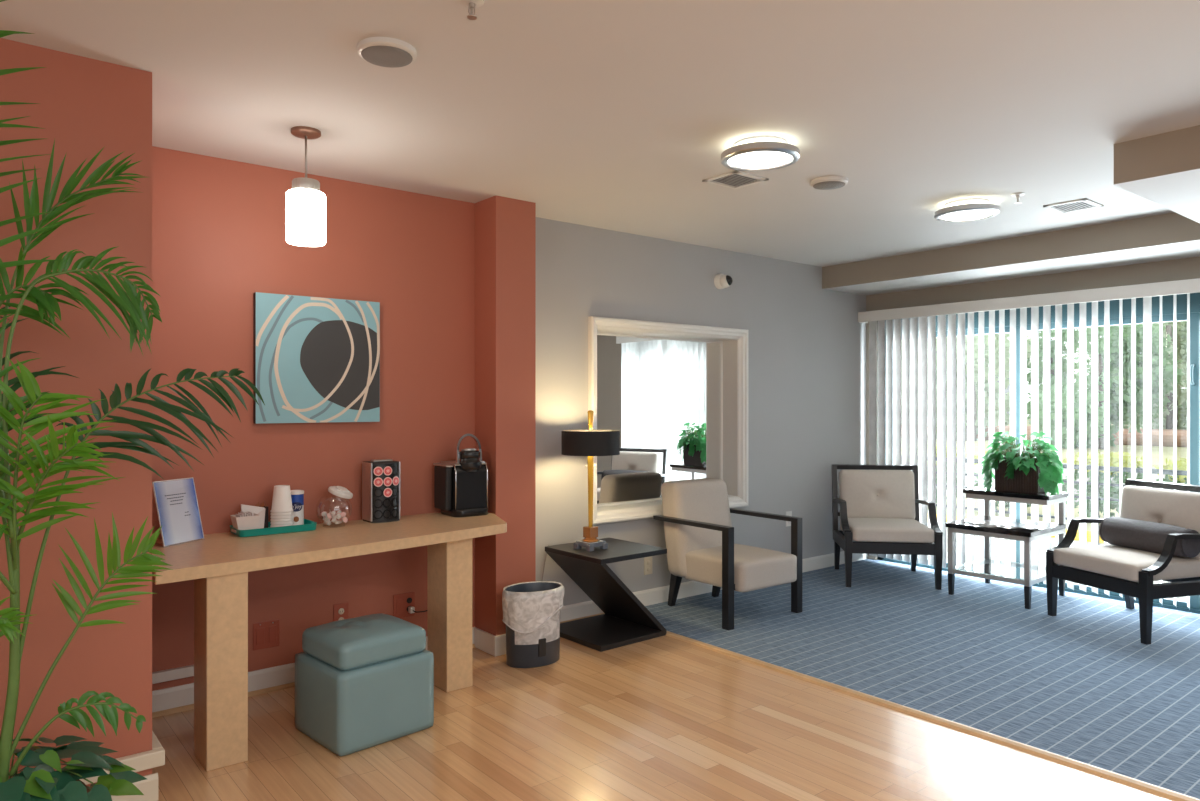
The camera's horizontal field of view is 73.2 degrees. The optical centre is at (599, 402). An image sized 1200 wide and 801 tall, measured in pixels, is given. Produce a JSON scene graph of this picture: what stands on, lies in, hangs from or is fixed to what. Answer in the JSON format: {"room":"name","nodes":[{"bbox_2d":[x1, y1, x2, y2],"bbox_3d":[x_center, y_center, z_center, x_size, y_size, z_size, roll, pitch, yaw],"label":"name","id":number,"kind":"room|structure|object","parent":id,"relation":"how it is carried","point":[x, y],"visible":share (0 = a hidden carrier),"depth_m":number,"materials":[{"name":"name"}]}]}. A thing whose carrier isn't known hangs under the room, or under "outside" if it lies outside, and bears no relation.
{"room":"waiting room","nodes":[
{"label":"waiting room","id":0,"kind":"room"},
{"bbox_2d":[0,38,151,786],"bbox_3d":[-3.497,0.120,1.886,4.133,2.440,1.270,0,0,-39],"label":"wall","id":1,"kind":"structure","parent":0,"point":[86,105],"depth_m":2.56,"materials":[{"name":"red paint"}]},
{"bbox_2d":[79,731,164,784],"bbox_3d":[-3.191,1.179,1.534,4.166,0.051,0.402,0,0,-39],"label":"trim","id":2,"kind":"structure","parent":1,"relation":"attached to","point":[153,758],"depth_m":2.65,"materials":[{"name":"beige paint"}]},
{"bbox_2d":[111,772,158,800],"bbox_3d":[-3.082,1.288,1.385,4.149,0.105,0.031,0,0,-39],"label":"baseboard","id":3,"kind":"structure","parent":1,"relation":"attached to","point":[148,787],"depth_m":2.67,"materials":[{"name":"beige paint"}]},
{"bbox_2d":[76,779,89,792],"bbox_3d":[-1.558,1.198,2.110,0.384,0.284,0.384,0,0,-39],"label":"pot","id":4,"kind":"object","parent":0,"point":[87,787],"depth_m":2.24,"materials":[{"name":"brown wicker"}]},
{"bbox_2d":[152,146,474,690],"bbox_3d":[-1.490,0.120,4.068,1.733,2.440,0.400,0,0,-39],"label":"wall","id":5,"kind":"structure","parent":0,"point":[219,224],"depth_m":3.85,"materials":[{"name":"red paint"}]},
{"bbox_2d":[152,665,193,683],"bbox_3d":[-1.854,1.176,3.498,0.384,0.044,0.028,0,0,-39],"label":"trim","id":6,"kind":"structure","parent":5,"relation":"attached to","point":[185,671],"depth_m":3.49,"materials":[{"name":"white paint"}]},
{"bbox_2d":[253,619,279,650],"bbox_3d":[-1.550,1.078,3.757,0.120,0.125,0.009,0,0,-39],"label":"wall plate","id":7,"kind":"object","parent":5,"relation":"attached to","point":[266,634],"visible":1,"depth_m":3.75,"materials":[{"name":"brown plastic"}]},
{"bbox_2d":[152,627,475,717],"bbox_3d":[-1.348,1.288,3.905,1.717,0.105,0.031,0,0,-39],"label":"baseboard","id":8,"kind":"structure","parent":5,"relation":"attached to","point":[176,699],"depth_m":3.70,"materials":[{"name":"white paint"}]},
{"bbox_2d":[253,292,379,423],"bbox_3d":[-1.352,-0.205,3.897,0.598,0.601,0.036,0,0,-39],"label":"canvas art","id":9,"kind":"object","parent":5,"relation":"attached to","point":[316,359],"visible":0.98,"depth_m":3.87,"materials":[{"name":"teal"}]},
{"bbox_2d":[333,602,347,621],"bbox_3d":[-1.274,1.048,3.979,0.075,0.120,0.010,0,0,-39],"label":"wall outlet","id":10,"kind":"object","parent":5,"relation":"attached to","point":[340,611],"visible":0.7,"depth_m":3.97,"materials":[{"name":"brown plastic"}]},
{"bbox_2d":[393,592,414,617],"bbox_3d":[-1.015,1.050,4.189,0.120,0.125,0.010,0,0,-39],"label":"wall outlet","id":11,"kind":"object","parent":5,"relation":"attached to","point":[401,602],"visible":0.92,"depth_m":4.18,"materials":[{"name":"brown plastic"}]},
{"bbox_2d":[408,606,426,612],"bbox_3d":[-0.833,0.860,4.284,0.374,0.458,0.040,0,0,-35],"label":"power cord","id":12,"kind":"object","parent":5,"relation":"attached to","point":[411,609],"visible":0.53,"depth_m":4.18,"materials":[{"name":"white plastic"}]},
{"bbox_2d":[0,0,1199,266],"bbox_3d":[0.913,-1.160,0.899,10.050,0.120,8.550,0,0,-39],"label":"ceiling","id":13,"kind":"structure","parent":0,"point":[614,115],"depth_m":2.90,"materials":[{"name":"paint"}]},
{"bbox_2d":[286,126,325,246],"bbox_3d":[-1.190,-0.873,3.272,0.152,0.455,0.152,0,0,-39],"label":"pendant lamp","id":14,"kind":"object","parent":13,"relation":"hanging from","point":[305,203],"visible":1,"depth_m":3.22,"materials":[{"name":"white glass"}]},
{"bbox_2d":[357,37,416,67],"bbox_3d":[-0.663,-1.087,2.519,0.180,0.026,0.180,0,0,-39],"label":"ceiling speaker","id":15,"kind":"object","parent":13,"relation":"attached to","point":[379,51],"visible":1,"depth_m":2.48,"materials":[{"name":"white plastic"}]},
{"bbox_2d":[361,46,412,67],"bbox_3d":[-0.663,-1.077,2.519,0.156,0.005,0.156,0,0,-39],"label":"grille","id":16,"kind":"object","parent":15,"relation":"attached to","point":[384,56],"depth_m":2.50,"materials":[{"name":"grey"}]},
{"bbox_2d":[460,0,483,19],"bbox_3d":[-0.349,-1.075,2.207,0.068,0.049,0.068,0,0,-39],"label":"sprinkler","id":17,"kind":"object","parent":13,"relation":"attached to","point":[472,4],"visible":1,"depth_m":2.20,"materials":[{"name":"white metal"}]},
{"bbox_2d":[702,170,768,188],"bbox_3d":[0.666,-1.096,3.979,0.240,0.008,0.220,0,0,-39],"label":"ceiling vent","id":18,"kind":"object","parent":13,"relation":"in","point":[735,179],"visible":1,"depth_m":3.97,"materials":[{"name":"white plastic"}]},
{"bbox_2d":[721,135,799,171],"bbox_3d":[0.680,-1.059,3.437,0.330,0.082,0.330,0,0,-39],"label":"ceiling light","id":19,"kind":"object","parent":13,"relation":"attached to","point":[763,152],"visible":1,"depth_m":3.36,"materials":[{"name":"white glass"}]},
{"bbox_2d":[728,139,791,168],"bbox_3d":[0.680,-1.053,3.437,0.272,0.070,0.272,0,0,-39],"label":"diffuser","id":20,"kind":"object","parent":19,"relation":"attached to","point":[757,153],"depth_m":3.37,"materials":[{"name":"white glass"}]},
{"bbox_2d":[810,176,847,189],"bbox_3d":[1.136,-1.087,4.009,0.180,0.026,0.180,0,0,-39],"label":"ceiling speaker","id":21,"kind":"object","parent":13,"relation":"attached to","point":[827,182],"visible":1,"depth_m":3.96,"materials":[{"name":"white plastic"}]},
{"bbox_2d":[813,181,844,189],"bbox_3d":[1.136,-1.077,4.009,0.156,0.005,0.156,0,0,-39],"label":"grille","id":22,"kind":"object","parent":21,"relation":"attached to","point":[821,185],"depth_m":3.99,"materials":[{"name":"grey"}]},
{"bbox_2d":[934,198,999,222],"bbox_3d":[2.021,-1.059,4.454,0.330,0.082,0.330,0,0,-39],"label":"ceiling light","id":23,"kind":"object","parent":13,"relation":"attached to","point":[969,209],"visible":1,"depth_m":4.37,"materials":[{"name":"white plastic"}]},
{"bbox_2d":[941,201,992,220],"bbox_3d":[2.021,-1.053,4.454,0.272,0.070,0.272,0,0,-39],"label":"diffuser","id":24,"kind":"object","parent":23,"relation":"attached to","point":[968,210],"depth_m":4.38,"materials":[{"name":"white"}]},
{"bbox_2d":[822,212,1199,294],"bbox_3d":[4.544,-1.011,3.649,0.625,0.178,7.960,0,0,-39],"label":"ceiling beam","id":25,"kind":"structure","parent":13,"relation":"attached to","point":[1169,236],"depth_m":5.39,"materials":[{"name":"beige paint"}]},
{"bbox_2d":[1011,192,1024,203],"bbox_3d":[2.202,-1.075,4.259,0.068,0.049,0.068,0,0,-39],"label":"sprinkler","id":26,"kind":"object","parent":13,"relation":"attached to","point":[1017,195],"visible":1,"depth_m":4.25,"materials":[{"name":"white metal"}]},
{"bbox_2d":[1043,198,1103,213],"bbox_3d":[2.638,-1.096,4.506,0.250,0.008,0.220,0,0,-39],"label":"ceiling vent","id":27,"kind":"object","parent":13,"relation":"in","point":[1080,204],"visible":1,"depth_m":4.50,"materials":[{"name":"white plastic"}]},
{"bbox_2d":[152,635,1175,800],"bbox_3d":[-0.243,1.400,-0.100,6.997,0.120,8.450,0,0,-39],"label":"floor","id":28,"kind":"structure","parent":0,"point":[663,718],"depth_m":3.12,"materials":[{"name":"brown wood"}]},
{"bbox_2d":[0,0,264,800],"bbox_3d":[-1.432,0.136,2.186,1.030,2.408,0.640,0,0,-39],"label":"potted palm","id":29,"kind":"object","parent":28,"relation":"on","point":[42,782],"visible":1,"depth_m":2.14,"materials":[{"name":"green plant"}]},
{"bbox_2d":[152,512,506,770],"bbox_3d":[-1.120,0.963,3.619,1.685,0.755,0.757,0,0,-39],"label":"table","id":30,"kind":"object","parent":28,"relation":"on","point":[219,565],"visible":0.94,"depth_m":3.23,"materials":[{"name":"beige laminate"}]},
{"bbox_2d":[152,477,203,546],"bbox_3d":[-1.763,0.454,3.377,0.079,0.265,0.208,0,0,18],"label":"sign holder","id":31,"kind":"object","parent":30,"relation":"on","point":[176,501],"visible":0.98,"depth_m":3.37,"materials":[{"name":"blue"}]},
{"bbox_2d":[230,519,316,536],"bbox_3d":[-1.483,0.569,3.675,0.345,0.033,0.188,0,0,-39],"label":"serving tray","id":32,"kind":"object","parent":30,"relation":"on","point":[308,525],"visible":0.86,"depth_m":3.60,"materials":[{"name":"teal plastic"}]},
{"bbox_2d":[230,511,259,529],"bbox_3d":[-1.570,0.529,3.579,0.102,0.093,0.092,0,0,-39],"label":"napkin holder","id":33,"kind":"object","parent":32,"relation":"on","point":[242,520],"visible":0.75,"depth_m":3.55,"materials":[{"name":"white paper"}]},
{"bbox_2d":[241,504,265,528],"bbox_3d":[-1.568,0.516,3.655,0.102,0.120,0.028,0,0,-30],"label":"pack","id":34,"kind":"object","parent":32,"relation":"on","point":[260,511],"visible":0.41,"depth_m":3.66,"materials":[{"name":"white paper"}]},
{"bbox_2d":[256,502,267,527],"bbox_3d":[-1.553,0.515,3.698,0.056,0.122,0.044,0,0,-39],"label":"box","id":35,"kind":"object","parent":32,"relation":"on","point":[257,505],"visible":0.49,"depth_m":3.69,"materials":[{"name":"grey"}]},
{"bbox_2d":[290,490,303,524],"bbox_3d":[-1.420,0.493,3.780,0.070,0.166,0.070,0,0,-39],"label":"canister","id":36,"kind":"object","parent":32,"relation":"on","point":[297,496],"visible":0.84,"depth_m":3.75,"materials":[{"name":"white paper"}]},
{"bbox_3d":[-1.444,0.517,3.670,0.099,0.118,0.099,0,0,-39],"label":"paper cup","id":37,"kind":"object","parent":32,"relation":"on","visible":0},
{"bbox_2d":[270,523,292,526],"bbox_3d":[-1.444,0.503,3.670,0.099,0.118,0.099,0,0,-39],"label":"paper cup","id":38,"kind":"object","parent":37,"relation":"on","point":[292,523],"visible":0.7,"depth_m":3.63,"materials":[{"name":"white paper"}]},
{"bbox_2d":[270,520,292,524],"bbox_3d":[-1.444,0.490,3.670,0.099,0.118,0.099,0,0,-39],"label":"paper cup","id":39,"kind":"object","parent":38,"relation":"on","point":[288,522],"visible":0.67,"depth_m":3.63,"materials":[{"name":"white paper"}]},
{"bbox_2d":[270,517,292,521],"bbox_3d":[-1.444,0.476,3.670,0.099,0.118,0.099,0,0,-39],"label":"paper cup","id":40,"kind":"object","parent":39,"relation":"on","point":[288,519],"visible":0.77,"depth_m":3.63,"materials":[{"name":"white paper"}]},
{"bbox_2d":[270,515,292,518],"bbox_3d":[-1.444,0.463,3.670,0.099,0.118,0.099,0,0,-39],"label":"paper cup","id":41,"kind":"object","parent":40,"relation":"on","point":[288,516],"visible":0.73,"depth_m":3.63,"materials":[{"name":"white paper"}]},
{"bbox_2d":[270,512,292,515],"bbox_3d":[-1.444,0.449,3.670,0.099,0.118,0.099,0,0,-39],"label":"paper cup","id":42,"kind":"object","parent":41,"relation":"on","point":[288,513],"visible":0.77,"depth_m":3.63,"materials":[{"name":"white paper"}]},
{"bbox_2d":[270,485,292,512],"bbox_3d":[-1.444,0.436,3.670,0.099,0.118,0.099,0,0,-39],"label":"paper cup","id":43,"kind":"object","parent":42,"relation":"on","point":[281,501],"visible":1,"depth_m":3.64,"materials":[{"name":"white paper"}]},
{"bbox_2d":[152,512,506,584],"bbox_3d":[-1.120,0.608,3.619,1.685,0.045,0.757,0,0,-39],"label":"countertop","id":44,"kind":"structure","parent":30,"relation":"on","point":[218,554],"depth_m":3.39,"materials":[{"name":"beige laminate"}]},
{"bbox_2d":[316,486,352,526],"bbox_3d":[-1.262,0.489,3.834,0.164,0.191,0.164,0,0,-39],"label":"glass jar","id":45,"kind":"object","parent":30,"relation":"on","point":[339,491],"visible":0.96,"depth_m":3.80,"materials":[{"name":"clear glass"}]},
{"bbox_2d":[362,459,399,522],"bbox_3d":[-1.081,0.433,4.008,0.153,0.304,0.132,0,0,-39],"label":"pod carousel","id":46,"kind":"object","parent":30,"relation":"on","point":[376,508],"visible":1,"depth_m":3.96,"materials":[{"name":"black plastic"}]},
{"bbox_2d":[374,478,382,486],"bbox_3d":[-1.079,0.386,3.933,0.045,0.045,0.003,0,0,-20],"label":"pod","id":47,"kind":"object","parent":46,"relation":"attached to","point":[378,482],"visible":1,"depth_m":3.93,"materials":[{"name":"red plastic"}]},
{"bbox_2d":[374,467,382,475],"bbox_3d":[-1.079,0.333,3.933,0.045,0.045,0.003,0,0,-20],"label":"pod","id":48,"kind":"object","parent":46,"relation":"in","point":[378,471],"visible":1,"depth_m":3.93,"materials":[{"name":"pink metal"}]},
{"bbox_2d":[383,488,391,496],"bbox_3d":[-1.038,0.439,3.955,0.045,0.045,0.003,0,0,-39],"label":"pod","id":49,"kind":"object","parent":46,"relation":"attached to","point":[387,492],"visible":1,"depth_m":3.95,"materials":[{"name":"red plastic"}]},
{"bbox_2d":[383,477,391,485],"bbox_3d":[-1.038,0.386,3.955,0.045,0.045,0.003,0,0,-39],"label":"pod","id":50,"kind":"object","parent":46,"relation":"in","point":[387,481],"visible":1,"depth_m":3.95,"materials":[{"name":"red plastic"}]},
{"bbox_2d":[383,466,391,474],"bbox_3d":[-1.038,0.333,3.955,0.045,0.045,0.003,0,0,-39],"label":"pod","id":51,"kind":"object","parent":46,"relation":"in","point":[387,470],"visible":1,"depth_m":3.95,"materials":[{"name":"red"}]},
{"bbox_2d":[392,476,398,485],"bbox_3d":[-1.007,0.386,3.990,0.003,0.045,0.045,0,0,31],"label":"pod","id":52,"kind":"object","parent":46,"relation":"attached to","point":[395,481],"visible":1,"depth_m":3.99,"materials":[{"name":"red"}]},
{"bbox_2d":[433,434,487,516],"bbox_3d":[-0.726,0.373,4.246,0.231,0.424,0.224,0,0,-36],"label":"coffee maker","id":53,"kind":"object","parent":30,"relation":"on","point":[460,486],"visible":1,"depth_m":4.17,"materials":[{"name":"black plastic"}]},
{"bbox_2d":[295,613,433,755],"bbox_3d":[-0.970,1.119,3.329,0.420,0.441,0.400,0,0,-45],"label":"ottoman","id":54,"kind":"object","parent":28,"relation":"on","point":[367,681],"visible":1,"depth_m":3.19,"materials":[{"name":"teal leather"}]},
{"bbox_2d":[475,195,535,635],"bbox_3d":[-0.648,0.120,4.607,0.254,2.440,0.620,0,0,-39],"label":"wall pier","id":55,"kind":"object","parent":28,"relation":"on","point":[505,228],"visible":0.57,"depth_m":4.37,"materials":[{"name":"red paint"}]},
{"bbox_2d":[474,628,505,655],"bbox_3d":[-0.532,1.288,4.463,0.284,0.105,0.280,0,0,-39],"label":"baseboard","id":56,"kind":"object","parent":55,"relation":"attached to","point":[491,644],"visible":0.47,"depth_m":4.31,"materials":[{"name":"white paint"}]},
{"bbox_2d":[502,581,564,667],"bbox_3d":[-0.346,1.146,4.189,0.339,0.388,0.237,0,0,-31],"label":"waste bin","id":57,"kind":"object","parent":28,"relation":"on","point":[531,610],"visible":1,"depth_m":4.09,"materials":[{"name":"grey plastic"}]},
{"bbox_2d":[545,538,666,651],"bbox_3d":[0.032,1.091,4.700,0.500,0.498,0.514,0,0,-40],"label":"side table","id":58,"kind":"object","parent":28,"relation":"on","point":[625,621],"visible":0.89,"depth_m":4.62,"materials":[{"name":"black wood"}]},
{"bbox_2d":[561,410,619,551],"bbox_3d":[-0.054,0.443,4.663,0.336,0.799,0.336,0,0,-43],"label":"table lamp","id":59,"kind":"object","parent":58,"relation":"on","point":[590,443],"visible":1,"depth_m":4.57,"materials":[{"name":"gold metal"}]},
{"bbox_2d":[666,631,1199,800],"bbox_3d":[2.544,1.333,2.022,0.054,0.014,7.945,0,0,-39],"label":"trim","id":60,"kind":"structure","parent":28,"relation":"on","point":[1083,766],"depth_m":3.31,"materials":[{"name":"brown wood"}]},
{"bbox_2d":[536,217,865,605],"bbox_3d":[0.832,0.120,5.984,3.780,2.440,0.340,0,0,-39],"label":"wall","id":61,"kind":"structure","parent":0,"point":[807,341],"depth_m":5.82,"materials":[{"name":"grey paint"}]},
{"bbox_2d":[644,556,651,574],"bbox_3d":[0.320,1.078,5.345,0.072,0.116,0.010,0,0,-39],"label":"wall outlet","id":62,"kind":"object","parent":61,"relation":"attached to","point":[647,560],"visible":1,"depth_m":5.34,"materials":[{"name":"beige plastic"}]},
{"bbox_2d":[588,316,747,524],"bbox_3d":[0.458,0.111,5.543,1.467,1.294,0.208,0,0,-39],"label":"wall mirror","id":63,"kind":"object","parent":61,"relation":"attached to","point":[676,395],"visible":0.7,"depth_m":5.64,"materials":[{"name":"white paint"}]},
{"bbox_2d":[597,335,719,504],"bbox_3d":[0.395,0.111,5.621,1.291,1.118,0.008,0,0,-39],"label":"mirror glass","id":64,"kind":"object","parent":63,"relation":"attached to","point":[662,394],"depth_m":5.61,"materials":[{"name":"white"}]},
{"bbox_2d":[560,551,867,622],"bbox_3d":[0.887,1.288,5.790,3.620,0.105,0.031,0,0,-39],"label":"baseboard","id":65,"kind":"structure","parent":61,"relation":"attached to","point":[690,588],"depth_m":5.44,"materials":[{"name":"white paint"}]},
{"bbox_2d":[714,273,732,288],"bbox_3d":[0.886,-0.867,5.743,0.112,0.112,0.103,0,0,-39],"label":"security camera","id":66,"kind":"object","parent":61,"relation":"attached to","point":[721,281],"visible":1,"depth_m":5.73,"materials":[{"name":"white plastic"}]},
{"bbox_2d":[786,511,791,526],"bbox_3d":[1.467,0.900,6.273,0.072,0.116,0.010,0,0,-39],"label":"wall outlet","id":67,"kind":"object","parent":61,"relation":"attached to","point":[788,513],"visible":0.57,"depth_m":6.27,"materials":[{"name":"white paint"}]},
{"bbox_2d":[645,559,1199,798],"bbox_3d":[3.665,1.398,3.060,3.053,0.124,8.450,0,0,-39],"label":"floor","id":68,"kind":"structure","parent":0,"point":[1080,683],"depth_m":4.29,"materials":[{"name":"blue carpet"}]},
{"bbox_2d":[653,478,801,629],"bbox_3d":[0.824,0.928,5.207,0.684,0.824,0.722,0,0,-38],"label":"armchair","id":69,"kind":"object","parent":68,"relation":"on","point":[699,531],"visible":1,"depth_m":5.15,"materials":[{"name":"fabric"}]},
{"bbox_2d":[831,464,942,589],"bbox_3d":[2.155,0.918,6.152,0.682,0.842,0.700,0,0,7],"label":"lounge chair","id":70,"kind":"object","parent":68,"relation":"on","point":[879,504],"visible":1,"depth_m":6.28,"materials":[{"name":"beige fabric"}]},
{"bbox_2d":[839,469,914,518],"bbox_3d":[2.184,0.728,6.372,0.566,0.398,0.162,0,0,7],"label":"cushion","id":71,"kind":"object","parent":70,"relation":"on","point":[867,493],"depth_m":6.31,"materials":[{"name":"beige fabric"}]},
{"bbox_2d":[840,518,933,542],"bbox_3d":[2.147,0.949,6.091,0.576,0.120,0.576,0,0,7],"label":"seat cushion","id":72,"kind":"object","parent":70,"relation":"on","point":[860,530],"depth_m":5.84,"materials":[{"name":"beige fabric"}]},
{"bbox_2d":[945,486,1068,608],"bbox_3d":[2.828,0.979,5.624,0.610,0.714,0.580,0,0,-40],"label":"table","id":73,"kind":"object","parent":68,"relation":"on","point":[1019,534],"visible":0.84,"depth_m":5.57,"materials":[{"name":"silver metal"}]},
{"bbox_2d":[963,520,994,526],"bbox_3d":[2.682,0.835,5.590,0.204,0.004,0.274,0,0,-11],"label":"magazine","id":74,"kind":"object","parent":73,"relation":"on","point":[972,521],"visible":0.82,"depth_m":5.67,"materials":[{"name":"white paper"}]},
{"bbox_2d":[977,521,1014,528],"bbox_3d":[2.739,0.830,5.495,0.204,0.004,0.274,0,0,-23],"label":"magazine","id":75,"kind":"object","parent":74,"relation":"on","point":[990,523],"visible":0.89,"depth_m":5.52,"materials":[{"name":"white paper"}]},
{"bbox_2d":[992,521,1047,529],"bbox_3d":[2.822,0.825,5.433,0.204,0.004,0.274,0,0,-37],"label":"magazine","id":76,"kind":"object","parent":75,"relation":"on","point":[1008,524],"visible":1,"depth_m":5.42,"materials":[{"name":"white paper"}]},
{"bbox_2d":[981,431,1063,493],"bbox_3d":[2.931,0.421,5.653,0.386,0.448,0.549,0,0,-43],"label":"potted plant","id":77,"kind":"object","parent":73,"relation":"on","point":[1025,473],"visible":1,"depth_m":5.59,"materials":[{"name":"green plant"}]},
{"bbox_2d":[1046,479,1199,644],"bbox_3d":[3.241,0.918,4.880,0.700,0.842,0.682,0,0,-17],"label":"lounge chair","id":78,"kind":"object","parent":68,"relation":"on","point":[1129,572],"visible":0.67,"depth_m":4.78,"materials":[{"name":"beige fabric"}]},
{"bbox_2d":[1054,544,1199,581],"bbox_3d":[3.182,0.949,4.861,0.576,0.120,0.576,0,0,-17],"label":"seat cushion","id":79,"kind":"object","parent":78,"relation":"on","point":[1111,563],"depth_m":4.70,"materials":[{"name":"beige fabric"}]},
{"bbox_2d":[1099,516,1199,557],"bbox_3d":[3.309,0.807,4.880,0.178,0.180,0.544,0,0,-17],"label":"bolster pillow","id":80,"kind":"object","parent":78,"relation":"on","point":[1148,536],"visible":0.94,"depth_m":4.83,"materials":[{"name":"grey fabric"}]},
{"bbox_2d":[1119,485,1199,558],"bbox_3d":[3.452,0.728,4.946,0.162,0.398,0.566,0,0,-17],"label":"cushion","id":81,"kind":"object","parent":78,"relation":"on","point":[1174,507],"depth_m":4.92,"materials":[{"name":"beige fabric"}]},
{"bbox_2d":[866,256,1199,559],"bbox_3d":[4.849,0.120,3.895,0.160,2.440,7.960,0,0,-39],"label":"wall","id":82,"kind":"structure","parent":0,"point":[1184,268],"depth_m":5.89,"materials":[{"name":"beige paint"}]},
{"bbox_2d":[877,292,1199,613],"bbox_3d":[3.253,0.310,5.839,0.138,2.060,2.750,0,0,-39],"label":"window","id":83,"kind":"structure","parent":82,"relation":"in","point":[1167,300],"depth_m":5.49,"materials":[{"name":"teal metal"}]},
{"bbox_2d":[858,278,1199,609],"bbox_3d":[3.135,0.264,5.785,0.130,2.063,2.855,0,0,-39],"label":"vertical blind","id":84,"kind":"object","parent":83,"relation":"attached to","point":[918,322],"visible":0.78,"depth_m":6.12,"materials":[{"name":"white"}]},
{"bbox_2d":[1114,125,1199,222],"bbox_3d":[4.494,-1.014,1.898,1.655,0.172,5.300,0,0,-39],"label":"ceiling beam","id":85,"kind":"structure","parent":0,"point":[1163,169],"depth_m":3.37,"materials":[{"name":"beige paint"}]},
{"label":"outside","id":86,"kind":"structure","parent":0,"visible":0},
{"bbox_2d":[901,527,1186,600],"bbox_3d":[5.397,1.490,5.651,2.900,0.100,30.000,0,0,-39],"label":"ground","id":87,"kind":"structure","parent":86,"point":[1007,541],"depth_m":7.88,"materials":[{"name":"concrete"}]},
{"bbox_2d":[936,514,1103,543],"bbox_3d":[6.587,1.445,6.613,0.160,0.190,30.000,0,0,-39],"label":"kerb","id":88,"kind":"object","parent":87,"relation":"on","point":[1088,533],"depth_m":8.43,"materials":[{"name":"grey concrete"}]},
{"bbox_2d":[901,455,1186,544],"bbox_3d":[4.723,1.020,7.677,0.050,0.840,12.000,0,0,-39],"label":"railing","id":89,"kind":"object","parent":87,"relation":"on","point":[1088,467],"visible":0.03,"depth_m":7.67,"materials":[{"name":"grey metal"}]},
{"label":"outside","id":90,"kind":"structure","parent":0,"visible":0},
{"bbox_2d":[936,492,1118,531],"bbox_3d":[7.831,1.480,7.619,3.040,0.120,42.000,0,0,-39],"label":"ground","id":91,"kind":"structure","parent":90,"point":[1076,510],"depth_m":10.46,"materials":[{"name":"white"}]},
{"bbox_2d":[901,445,965,502],"bbox_3d":[4.526,0.988,11.144,1.093,0.867,0.997,0,0,-39],"label":"shrub","id":92,"kind":"object","parent":91,"relation":"on","point":[936,445],"visible":0.06,"depth_m":10.95,"materials":[{"name":"green plant"}]},
{"bbox_2d":[974,449,1030,512],"bbox_3d":[5.246,0.984,10.333,0.963,0.875,0.987,0,0,-39],"label":"shrub","id":93,"kind":"object","parent":91,"relation":"on","point":[1007,504],"visible":0.03,"depth_m":10.37,"materials":[{"name":"green plant"}]},
{"bbox_2d":[1062,447,1142,518],"bbox_3d":[6.039,0.990,9.629,1.030,0.897,0.945,0,0,-39],"label":"shrub","id":94,"kind":"object","parent":91,"relation":"on","point":[1114,457],"visible":0.32,"depth_m":9.53,"materials":[{"name":"green plant"}]},
{"bbox_2d":[1154,458,1186,483],"bbox_3d":[6.440,1.004,8.632,1.029,0.880,0.930,0,0,-39],"label":"shrub","id":95,"kind":"object","parent":91,"relation":"on","point":[1182,463],"visible":0.15,"depth_m":8.70,"materials":[{"name":"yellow plant"}]},
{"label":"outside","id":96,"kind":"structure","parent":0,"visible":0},
{"bbox_2d":[936,457,1172,503],"bbox_3d":[9.842,1.505,14.389,8.600,0.110,90.000,0,0,-39],"label":"ground","id":97,"kind":"structure","parent":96,"point":[1064,474],"depth_m":15.90,"materials":[{"name":"white"}]},
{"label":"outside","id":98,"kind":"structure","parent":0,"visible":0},
{"bbox_2d":[901,419,1186,468],"bbox_3d":[36.124,1.465,35.641,59.000,0.150,170.000,0,0,-39],"label":"ground","id":99,"kind":"structure","parent":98,"point":[1167,452],"depth_m":23.07,"materials":[{"name":"white"}]},
{"bbox_2d":[901,331,1030,440],"bbox_3d":[13.325,-0.812,29.471,3.942,5.388,4.765,0,0,5],"label":"tree","id":100,"kind":"object","parent":99,"relation":"on","point":[986,336],"visible":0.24,"depth_m":29.31,"materials":[{"name":"green plant"}]},
{"bbox_2d":[936,337,1009,415],"bbox_3d":[25.277,-2.860,64.165,8.800,8.600,13.200,0,0,-39],"label":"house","id":101,"kind":"structure","parent":99,"relation":"on","point":[1007,390],"depth_m":60.79,"materials":[{"name":"white"}]},
{"bbox_2d":[975,337,1009,425],"bbox_3d":[22.741,-1.368,48.204,3.512,6.426,3.893,0,0,-39],"label":"tree","id":102,"kind":"object","parent":99,"relation":"on","point":[986,383],"visible":0.12,"depth_m":47.21,"materials":[{"name":"green plant"}]},
{"bbox_2d":[1027,328,1090,425],"bbox_3d":[24.536,-1.421,43.602,3.380,6.501,4.265,0,0,-39],"label":"tree","id":103,"kind":"object","parent":99,"relation":"on","point":[1064,331],"visible":0.28,"depth_m":43.30,"materials":[{"name":"green plant"}]},
{"bbox_2d":[1027,323,1183,448],"bbox_3d":[15.140,-0.477,24.682,4.269,4.654,3.326,0,0,0],"label":"tree","id":104,"kind":"object","parent":99,"relation":"on","point":[1167,369],"visible":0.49,"depth_m":23.99,"materials":[{"name":"green plant"}]},
{"bbox_2d":[1074,322,1186,424],"bbox_3d":[24.272,-2.447,35.441,6.483,8.354,6.483,0,0,-39],"label":"tree","id":105,"kind":"object","parent":99,"relation":"on","point":[1087,356],"visible":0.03,"depth_m":35.98,"materials":[{"name":"green plant"}]},
{"bbox_2d":[1089,321,1186,429],"bbox_3d":[20.462,-1.316,28.836,5.390,6.422,4.912,0,0,-39],"label":"tree","id":106,"kind":"object","parent":99,"relation":"on","point":[1181,325],"visible":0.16,"depth_m":28.80,"materials":[{"name":"green plant"}]},
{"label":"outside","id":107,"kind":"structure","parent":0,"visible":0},
{"bbox_2d":[901,425,1186,446],"bbox_3d":[21.739,1.190,24.009,4.000,0.500,90.000,0,0,-39],"label":"ground","id":108,"kind":"structure","parent":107,"point":[1167,434],"depth_m":26.20,"materials":[{"name":"white"}]},
{"bbox_2d":[901,340,901,424],"bbox_3d":[12.163,-0.761,36.130,4.790,5.376,4.571,0,0,8],"label":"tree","id":109,"kind":"object","parent":108,"relation":"on","point":[901,340],"visible":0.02,"depth_m":35.13,"materials":[{"name":"green plant"}]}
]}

